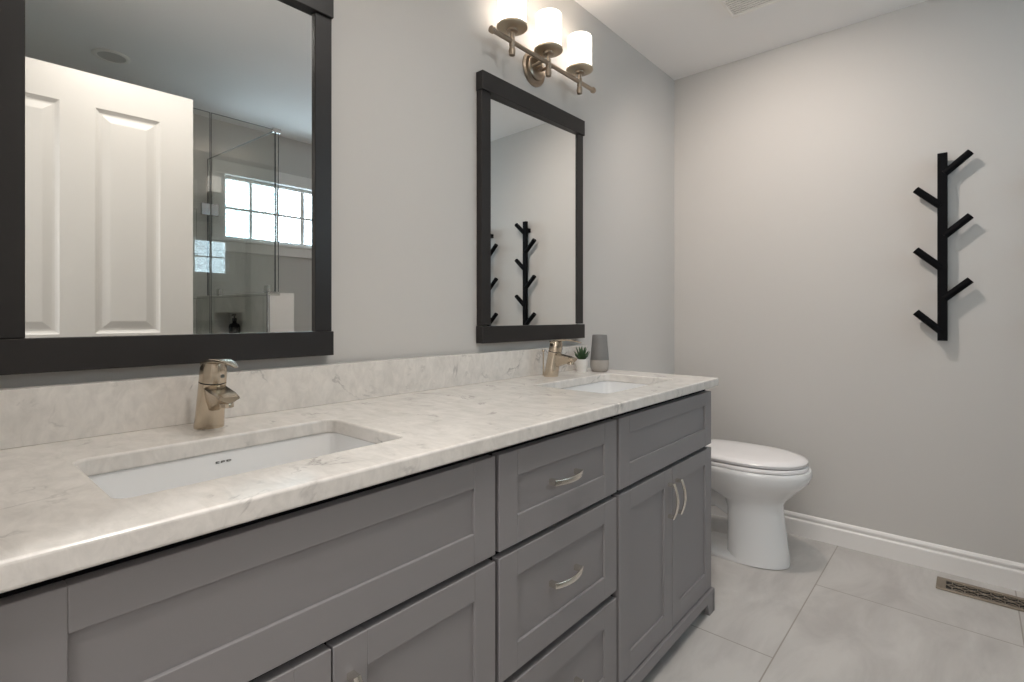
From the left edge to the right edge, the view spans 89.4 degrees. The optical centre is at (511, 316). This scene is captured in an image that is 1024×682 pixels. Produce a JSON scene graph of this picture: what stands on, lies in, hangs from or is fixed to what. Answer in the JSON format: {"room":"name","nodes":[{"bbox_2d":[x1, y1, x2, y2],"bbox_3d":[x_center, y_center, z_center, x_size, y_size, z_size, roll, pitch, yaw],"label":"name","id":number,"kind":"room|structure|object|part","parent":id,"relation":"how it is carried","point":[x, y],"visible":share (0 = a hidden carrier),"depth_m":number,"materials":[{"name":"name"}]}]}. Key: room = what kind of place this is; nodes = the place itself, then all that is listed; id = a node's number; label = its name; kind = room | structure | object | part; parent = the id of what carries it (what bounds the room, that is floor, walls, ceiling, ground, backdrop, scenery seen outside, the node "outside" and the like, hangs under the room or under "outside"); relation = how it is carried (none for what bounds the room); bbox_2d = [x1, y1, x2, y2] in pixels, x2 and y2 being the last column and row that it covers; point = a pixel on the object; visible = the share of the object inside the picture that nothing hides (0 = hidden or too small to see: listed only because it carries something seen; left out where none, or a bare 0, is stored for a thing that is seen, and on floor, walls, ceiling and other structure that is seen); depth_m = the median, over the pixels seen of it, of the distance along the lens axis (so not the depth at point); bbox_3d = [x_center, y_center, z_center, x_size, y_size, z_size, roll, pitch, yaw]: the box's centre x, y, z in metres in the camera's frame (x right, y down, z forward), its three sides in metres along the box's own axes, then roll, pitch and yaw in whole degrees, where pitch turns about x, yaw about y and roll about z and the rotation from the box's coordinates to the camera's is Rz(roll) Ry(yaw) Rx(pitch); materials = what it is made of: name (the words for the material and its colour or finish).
{"room":"bathroom","nodes":[
{"label":"bathroom","id":0,"kind":"room"},
{"bbox_2d":[0,0,673,388],"bbox_3d":[-0.055,-0.140,1.954,0.120,2.440,3.095,0,0,42],"label":"wall","id":1,"kind":"structure","parent":0,"point":[404,93],"depth_m":1.70,"materials":[{"name":"grey paint"}]},
{"bbox_2d":[0,0,333,374],"bbox_3d":[-0.688,-0.370,1.122,0.033,0.942,0.637,0,0,42],"label":"wall mirror","id":2,"kind":"object","parent":1,"relation":"attached to","point":[166,165],"visible":1,"depth_m":1.08,"materials":[{"name":"black metal"}]},
{"bbox_3d":[-0.688,0.070,1.122,0.033,0.062,0.637,0,0,42],"label":"rail","id":3,"kind":"part","parent":2,"relation":"part of","materials":[{"name":"black wood"}]},
{"bbox_3d":[-0.688,-0.809,1.122,0.033,0.064,0.637,0,0,42],"label":"rail","id":4,"kind":"part","parent":2,"relation":"part of","materials":[{"name":"black wood"}]},
{"bbox_2d":[0,345,586,449],"bbox_3d":[-0.298,0.175,1.546,0.028,0.100,1.888,0,0,41],"label":"backsplash","id":5,"kind":"structure","parent":1,"relation":"attached to","point":[35,415],"depth_m":1.16,"materials":[{"name":"white stone"}]},
{"bbox_2d":[476,69,584,343],"bbox_3d":[0.095,-0.374,2.006,0.033,0.934,0.625,0,0,42],"label":"wall mirror","id":6,"kind":"object","parent":1,"relation":"attached to","point":[530,149],"visible":1,"depth_m":1.97,"materials":[{"name":"black metal"}]},
{"bbox_3d":[0.095,-0.809,2.006,0.033,0.064,0.625,0,0,42],"label":"rail","id":7,"kind":"part","parent":6,"relation":"part of","materials":[{"name":"black wood"}]},
{"bbox_3d":[0.095,0.064,2.006,0.033,0.059,0.625,0,0,42],"label":"rail","id":8,"kind":"part","parent":6,"relation":"part of","materials":[{"name":"black wood"}]},
{"bbox_2d":[486,96,575,325],"bbox_3d":[0.092,-0.369,2.008,0.004,0.834,0.535,0,0,42],"label":"mirror glass","id":9,"kind":"object","parent":6,"relation":"on","point":[531,156],"depth_m":1.98,"materials":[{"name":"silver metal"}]},
{"bbox_2d":[488,0,595,94],"bbox_3d":[0.132,-1.021,1.976,0.130,0.250,0.636,0,0,42],"label":"vanity light","id":10,"kind":"object","parent":1,"relation":"attached to","point":[512,23],"visible":1,"depth_m":1.94,"materials":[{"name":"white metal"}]},
{"bbox_3d":[0.001,-1.081,1.813,0.100,0.130,0.100,0,0,42],"label":"lamp shade","id":11,"kind":"part","parent":10,"relation":"part of","materials":[{"name":"white glass"}]},
{"bbox_3d":[0.001,-0.958,1.813,0.046,0.092,0.046,0,0,42],"label":"post","id":12,"kind":"part","parent":10,"relation":"part of","materials":[{"name":"brown metal"}]},
{"bbox_3d":[0.095,-0.960,1.968,0.066,0.017,0.013,0,0,42],"label":"arm","id":13,"kind":"part","parent":10,"relation":"part of","materials":[{"name":"brown metal"}]},
{"bbox_3d":[0.139,-1.081,1.969,0.100,0.130,0.100,0,0,42],"label":"lamp shade","id":14,"kind":"part","parent":10,"relation":"part of","materials":[{"name":"white glass"}]},
{"bbox_3d":[0.139,-0.958,1.969,0.046,0.092,0.046,0,0,42],"label":"post","id":15,"kind":"part","parent":10,"relation":"part of","materials":[{"name":"brown metal"}]},
{"bbox_3d":[0.278,-1.081,2.126,0.100,0.130,0.100,0,0,42],"label":"lamp shade","id":16,"kind":"part","parent":10,"relation":"part of","materials":[{"name":"white glass"}]},
{"bbox_3d":[0.278,-0.958,2.126,0.046,0.092,0.046,0,0,42],"label":"post","id":17,"kind":"part","parent":10,"relation":"part of","materials":[{"name":"brown metal"}]},
{"bbox_2d":[574,0,926,79],"bbox_3d":[0.986,-1.410,1.033,2.900,0.100,3.095,0,0,42],"label":"ceiling","id":18,"kind":"structure","parent":0,"point":[682,38],"depth_m":2.41,"materials":[{"name":"white paint"}]},
{"bbox_2d":[718,0,782,18],"bbox_3d":[1.012,-1.353,2.149,0.280,0.014,0.280,0,0,42],"label":"ceiling vent","id":19,"kind":"object","parent":18,"relation":"in","point":[735,8],"visible":1,"depth_m":2.24,"materials":[{"name":"white plastic"}]},
{"bbox_2d":[641,514,1023,681],"bbox_3d":[0.383,1.130,0.713,3.380,0.100,4.375,0,0,42],"label":"floor","id":20,"kind":"structure","parent":0,"point":[837,613],"depth_m":1.80,"materials":[{"name":"grey tile"}]},
{"bbox_2d":[0,390,714,681],"bbox_3d":[-0.076,0.668,1.366,0.593,0.824,1.885,0,0,41],"label":"bathroom vanity","id":21,"kind":"object","parent":20,"relation":"on","point":[582,553],"visible":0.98,"depth_m":0.91,"materials":[{"name":"grey wood"}]},
{"bbox_3d":[-0.380,0.736,0.623,0.020,0.512,0.343,0,0,41],"label":"door","id":22,"kind":"part","parent":21,"relation":"part of","materials":[{"name":"grey paint"}]},
{"bbox_3d":[-0.228,0.583,0.760,0.034,0.111,0.014,0,0,41],"label":"handle","id":23,"kind":"part","parent":21,"relation":"part of","materials":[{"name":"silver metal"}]},
{"bbox_2d":[0,368,717,592],"bbox_3d":[-0.082,0.240,1.370,0.584,0.030,1.902,0,0,41],"label":"countertop","id":24,"kind":"structure","parent":21,"relation":"on","point":[55,521],"depth_m":0.84,"materials":[{"name":"white stone"}]},
{"bbox_2d":[193,358,239,429],"bbox_3d":[-0.582,0.154,1.024,0.177,0.142,0.055,0,0,41],"label":"faucet","id":25,"kind":"object","parent":24,"relation":"on","point":[213,395],"visible":1,"depth_m":1.02,"materials":[{"name":"silver metal"}]},
{"bbox_3d":[-0.568,0.109,1.011,0.139,0.050,0.049,0,0,41],"label":"lever","id":26,"kind":"part","parent":25,"relation":"part of","materials":[{"name":"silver metal"}]},
{"bbox_2d":[88,433,374,498],"bbox_3d":[-0.442,0.330,0.887,0.325,0.150,0.499,0,0,41],"label":"sink","id":27,"kind":"object","parent":24,"relation":"in","point":[138,481],"visible":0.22,"depth_m":0.96,"materials":[{"name":"white ceramic"}]},
{"bbox_2d":[542,339,581,376],"bbox_3d":[0.180,0.154,1.910,0.177,0.142,0.055,0,0,41],"label":"faucet","id":28,"kind":"object","parent":24,"relation":"on","point":[555,359],"visible":1,"depth_m":1.91,"materials":[{"name":"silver metal"}]},
{"bbox_3d":[0.119,0.175,1.966,0.012,0.099,0.012,0,0,41],"label":"lift rod","id":29,"kind":"part","parent":28,"relation":"part of","materials":[{"name":"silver metal"}]},
{"bbox_3d":[0.195,0.109,1.898,0.139,0.050,0.049,0,0,41],"label":"lever","id":30,"kind":"part","parent":28,"relation":"part of","materials":[{"name":"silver metal"}]},
{"bbox_2d":[574,346,589,371],"bbox_3d":[0.284,0.173,2.104,0.064,0.103,0.064,0,0,42],"label":"potted succulent","id":31,"kind":"object","parent":24,"relation":"on","point":[582,362],"visible":0.97,"depth_m":2.09,"materials":[{"name":"white ceramic"}]},
{"bbox_2d":[576,358,588,371],"bbox_3d":[0.284,0.199,2.104,0.055,0.052,0.055,0,0,42],"label":"pot","id":32,"kind":"object","parent":24,"relation":"on","point":[581,363],"depth_m":2.08,"materials":[{"name":"white ceramic"}]},
{"bbox_2d":[590,334,608,371],"bbox_3d":[0.358,0.150,2.112,0.077,0.150,0.077,0,0,42],"label":"vase","id":33,"kind":"object","parent":24,"relation":"on","point":[599,358],"visible":1,"depth_m":2.08,"materials":[{"name":"ceramic"}]},
{"bbox_2d":[563,381,646,392],"bbox_3d":[0.325,0.330,1.775,0.340,0.150,0.528,0,0,41],"label":"sink","id":34,"kind":"object","parent":24,"relation":"in","point":[604,386],"visible":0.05,"depth_m":2.00,"materials":[{"name":"white ceramic"}]},
{"bbox_3d":[-0.153,0.736,0.887,0.020,0.512,0.347,0,0,41],"label":"door","id":35,"kind":"part","parent":21,"relation":"part of","materials":[{"name":"grey paint"}]},
{"bbox_3d":[0.118,0.604,1.203,0.020,0.247,0.464,0,0,41],"label":"drawer","id":36,"kind":"part","parent":21,"relation":"part of","materials":[{"name":"grey paint"}]},
{"bbox_3d":[0.118,0.370,1.203,0.020,0.192,0.464,0,0,41],"label":"drawer","id":37,"kind":"part","parent":21,"relation":"part of","materials":[{"name":"grey paint"}]},
{"bbox_3d":[0.118,0.870,1.203,0.020,0.245,0.464,0,0,41],"label":"drawer","id":38,"kind":"part","parent":21,"relation":"part of","materials":[{"name":"grey paint"}]},
{"bbox_3d":[0.130,0.597,1.186,0.034,0.014,0.111,0,0,41],"label":"handle","id":39,"kind":"part","parent":21,"relation":"part of","materials":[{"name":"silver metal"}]},
{"bbox_3d":[0.130,0.369,1.186,0.034,0.014,0.111,0,0,41],"label":"handle","id":40,"kind":"part","parent":21,"relation":"part of","materials":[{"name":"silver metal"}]},
{"bbox_3d":[0.130,0.866,1.186,0.034,0.014,0.111,0,0,41],"label":"handle","id":41,"kind":"part","parent":21,"relation":"part of","materials":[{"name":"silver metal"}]},
{"bbox_3d":[0.389,0.736,1.518,0.020,0.512,0.339,0,0,41],"label":"door","id":42,"kind":"part","parent":21,"relation":"part of","materials":[{"name":"grey paint"}]},
{"bbox_3d":[0.502,0.575,1.609,0.034,0.111,0.014,0,0,41],"label":"handle","id":43,"kind":"part","parent":21,"relation":"part of","materials":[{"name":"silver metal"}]},
{"bbox_3d":[0.539,0.575,1.652,0.034,0.111,0.014,0,0,41],"label":"handle","id":44,"kind":"part","parent":21,"relation":"part of","materials":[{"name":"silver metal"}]},
{"bbox_3d":[0.613,0.736,1.778,0.020,0.512,0.340,0,0,41],"label":"door","id":45,"kind":"part","parent":21,"relation":"part of","materials":[{"name":"grey paint"}]},
{"bbox_2d":[707,439,812,569],"bbox_3d":[0.970,0.714,2.427,0.768,0.732,0.444,0,0,42],"label":"toilet","id":46,"kind":"object","parent":20,"relation":"on","point":[752,484],"visible":0.49,"depth_m":2.22,"materials":[{"name":"white ceramic"}]},
{"bbox_3d":[1.058,0.619,2.348,0.501,0.028,0.366,0,0,42],"label":"lid","id":47,"kind":"part","parent":46,"relation":"part of","materials":[{"name":"white plastic"}]},
{"bbox_3d":[1.060,0.645,2.347,0.504,0.016,0.370,0,0,42],"label":"seat","id":48,"kind":"part","parent":46,"relation":"part of","materials":[{"name":"white plastic"}]},
{"bbox_2d":[936,576,1023,611],"bbox_3d":[1.842,1.077,1.990,0.326,0.006,0.118,0,0,42],"label":"floor vent","id":49,"kind":"object","parent":20,"relation":"in","point":[979,593],"visible":1,"depth_m":2.01,"materials":[{"name":"brown metal"}]},
{"bbox_2d":[946,582,1023,607],"bbox_3d":[1.849,1.077,1.984,0.283,0.004,0.083,0,0,42],"label":"grille","id":50,"kind":"object","parent":49,"relation":"attached to","point":[960,588],"depth_m":2.00,"materials":[{"name":"gold metal"}]},
{"bbox_2d":[674,0,1023,563],"bbox_3d":[1.972,-0.140,2.147,2.660,2.440,0.120,0,0,42],"label":"wall","id":51,"kind":"structure","parent":0,"point":[800,283],"depth_m":2.36,"materials":[{"name":"grey paint"}]},
{"bbox_2d":[711,506,1023,592],"bbox_3d":[1.928,1.026,2.097,2.660,0.108,0.014,0,0,42],"label":"baseboard","id":52,"kind":"structure","parent":51,"relation":"attached to","point":[1000,572],"depth_m":2.26,"materials":[{"name":"white paint"}]},
{"bbox_2d":[913,150,973,340],"bbox_3d":[1.806,-0.289,2.171,0.196,0.782,0.063,0,0,42],"label":"coat rack","id":53,"kind":"object","parent":51,"relation":"attached to","point":[943,170],"visible":1,"depth_m":2.15,"materials":[{"name":"black metal"}]}
]}

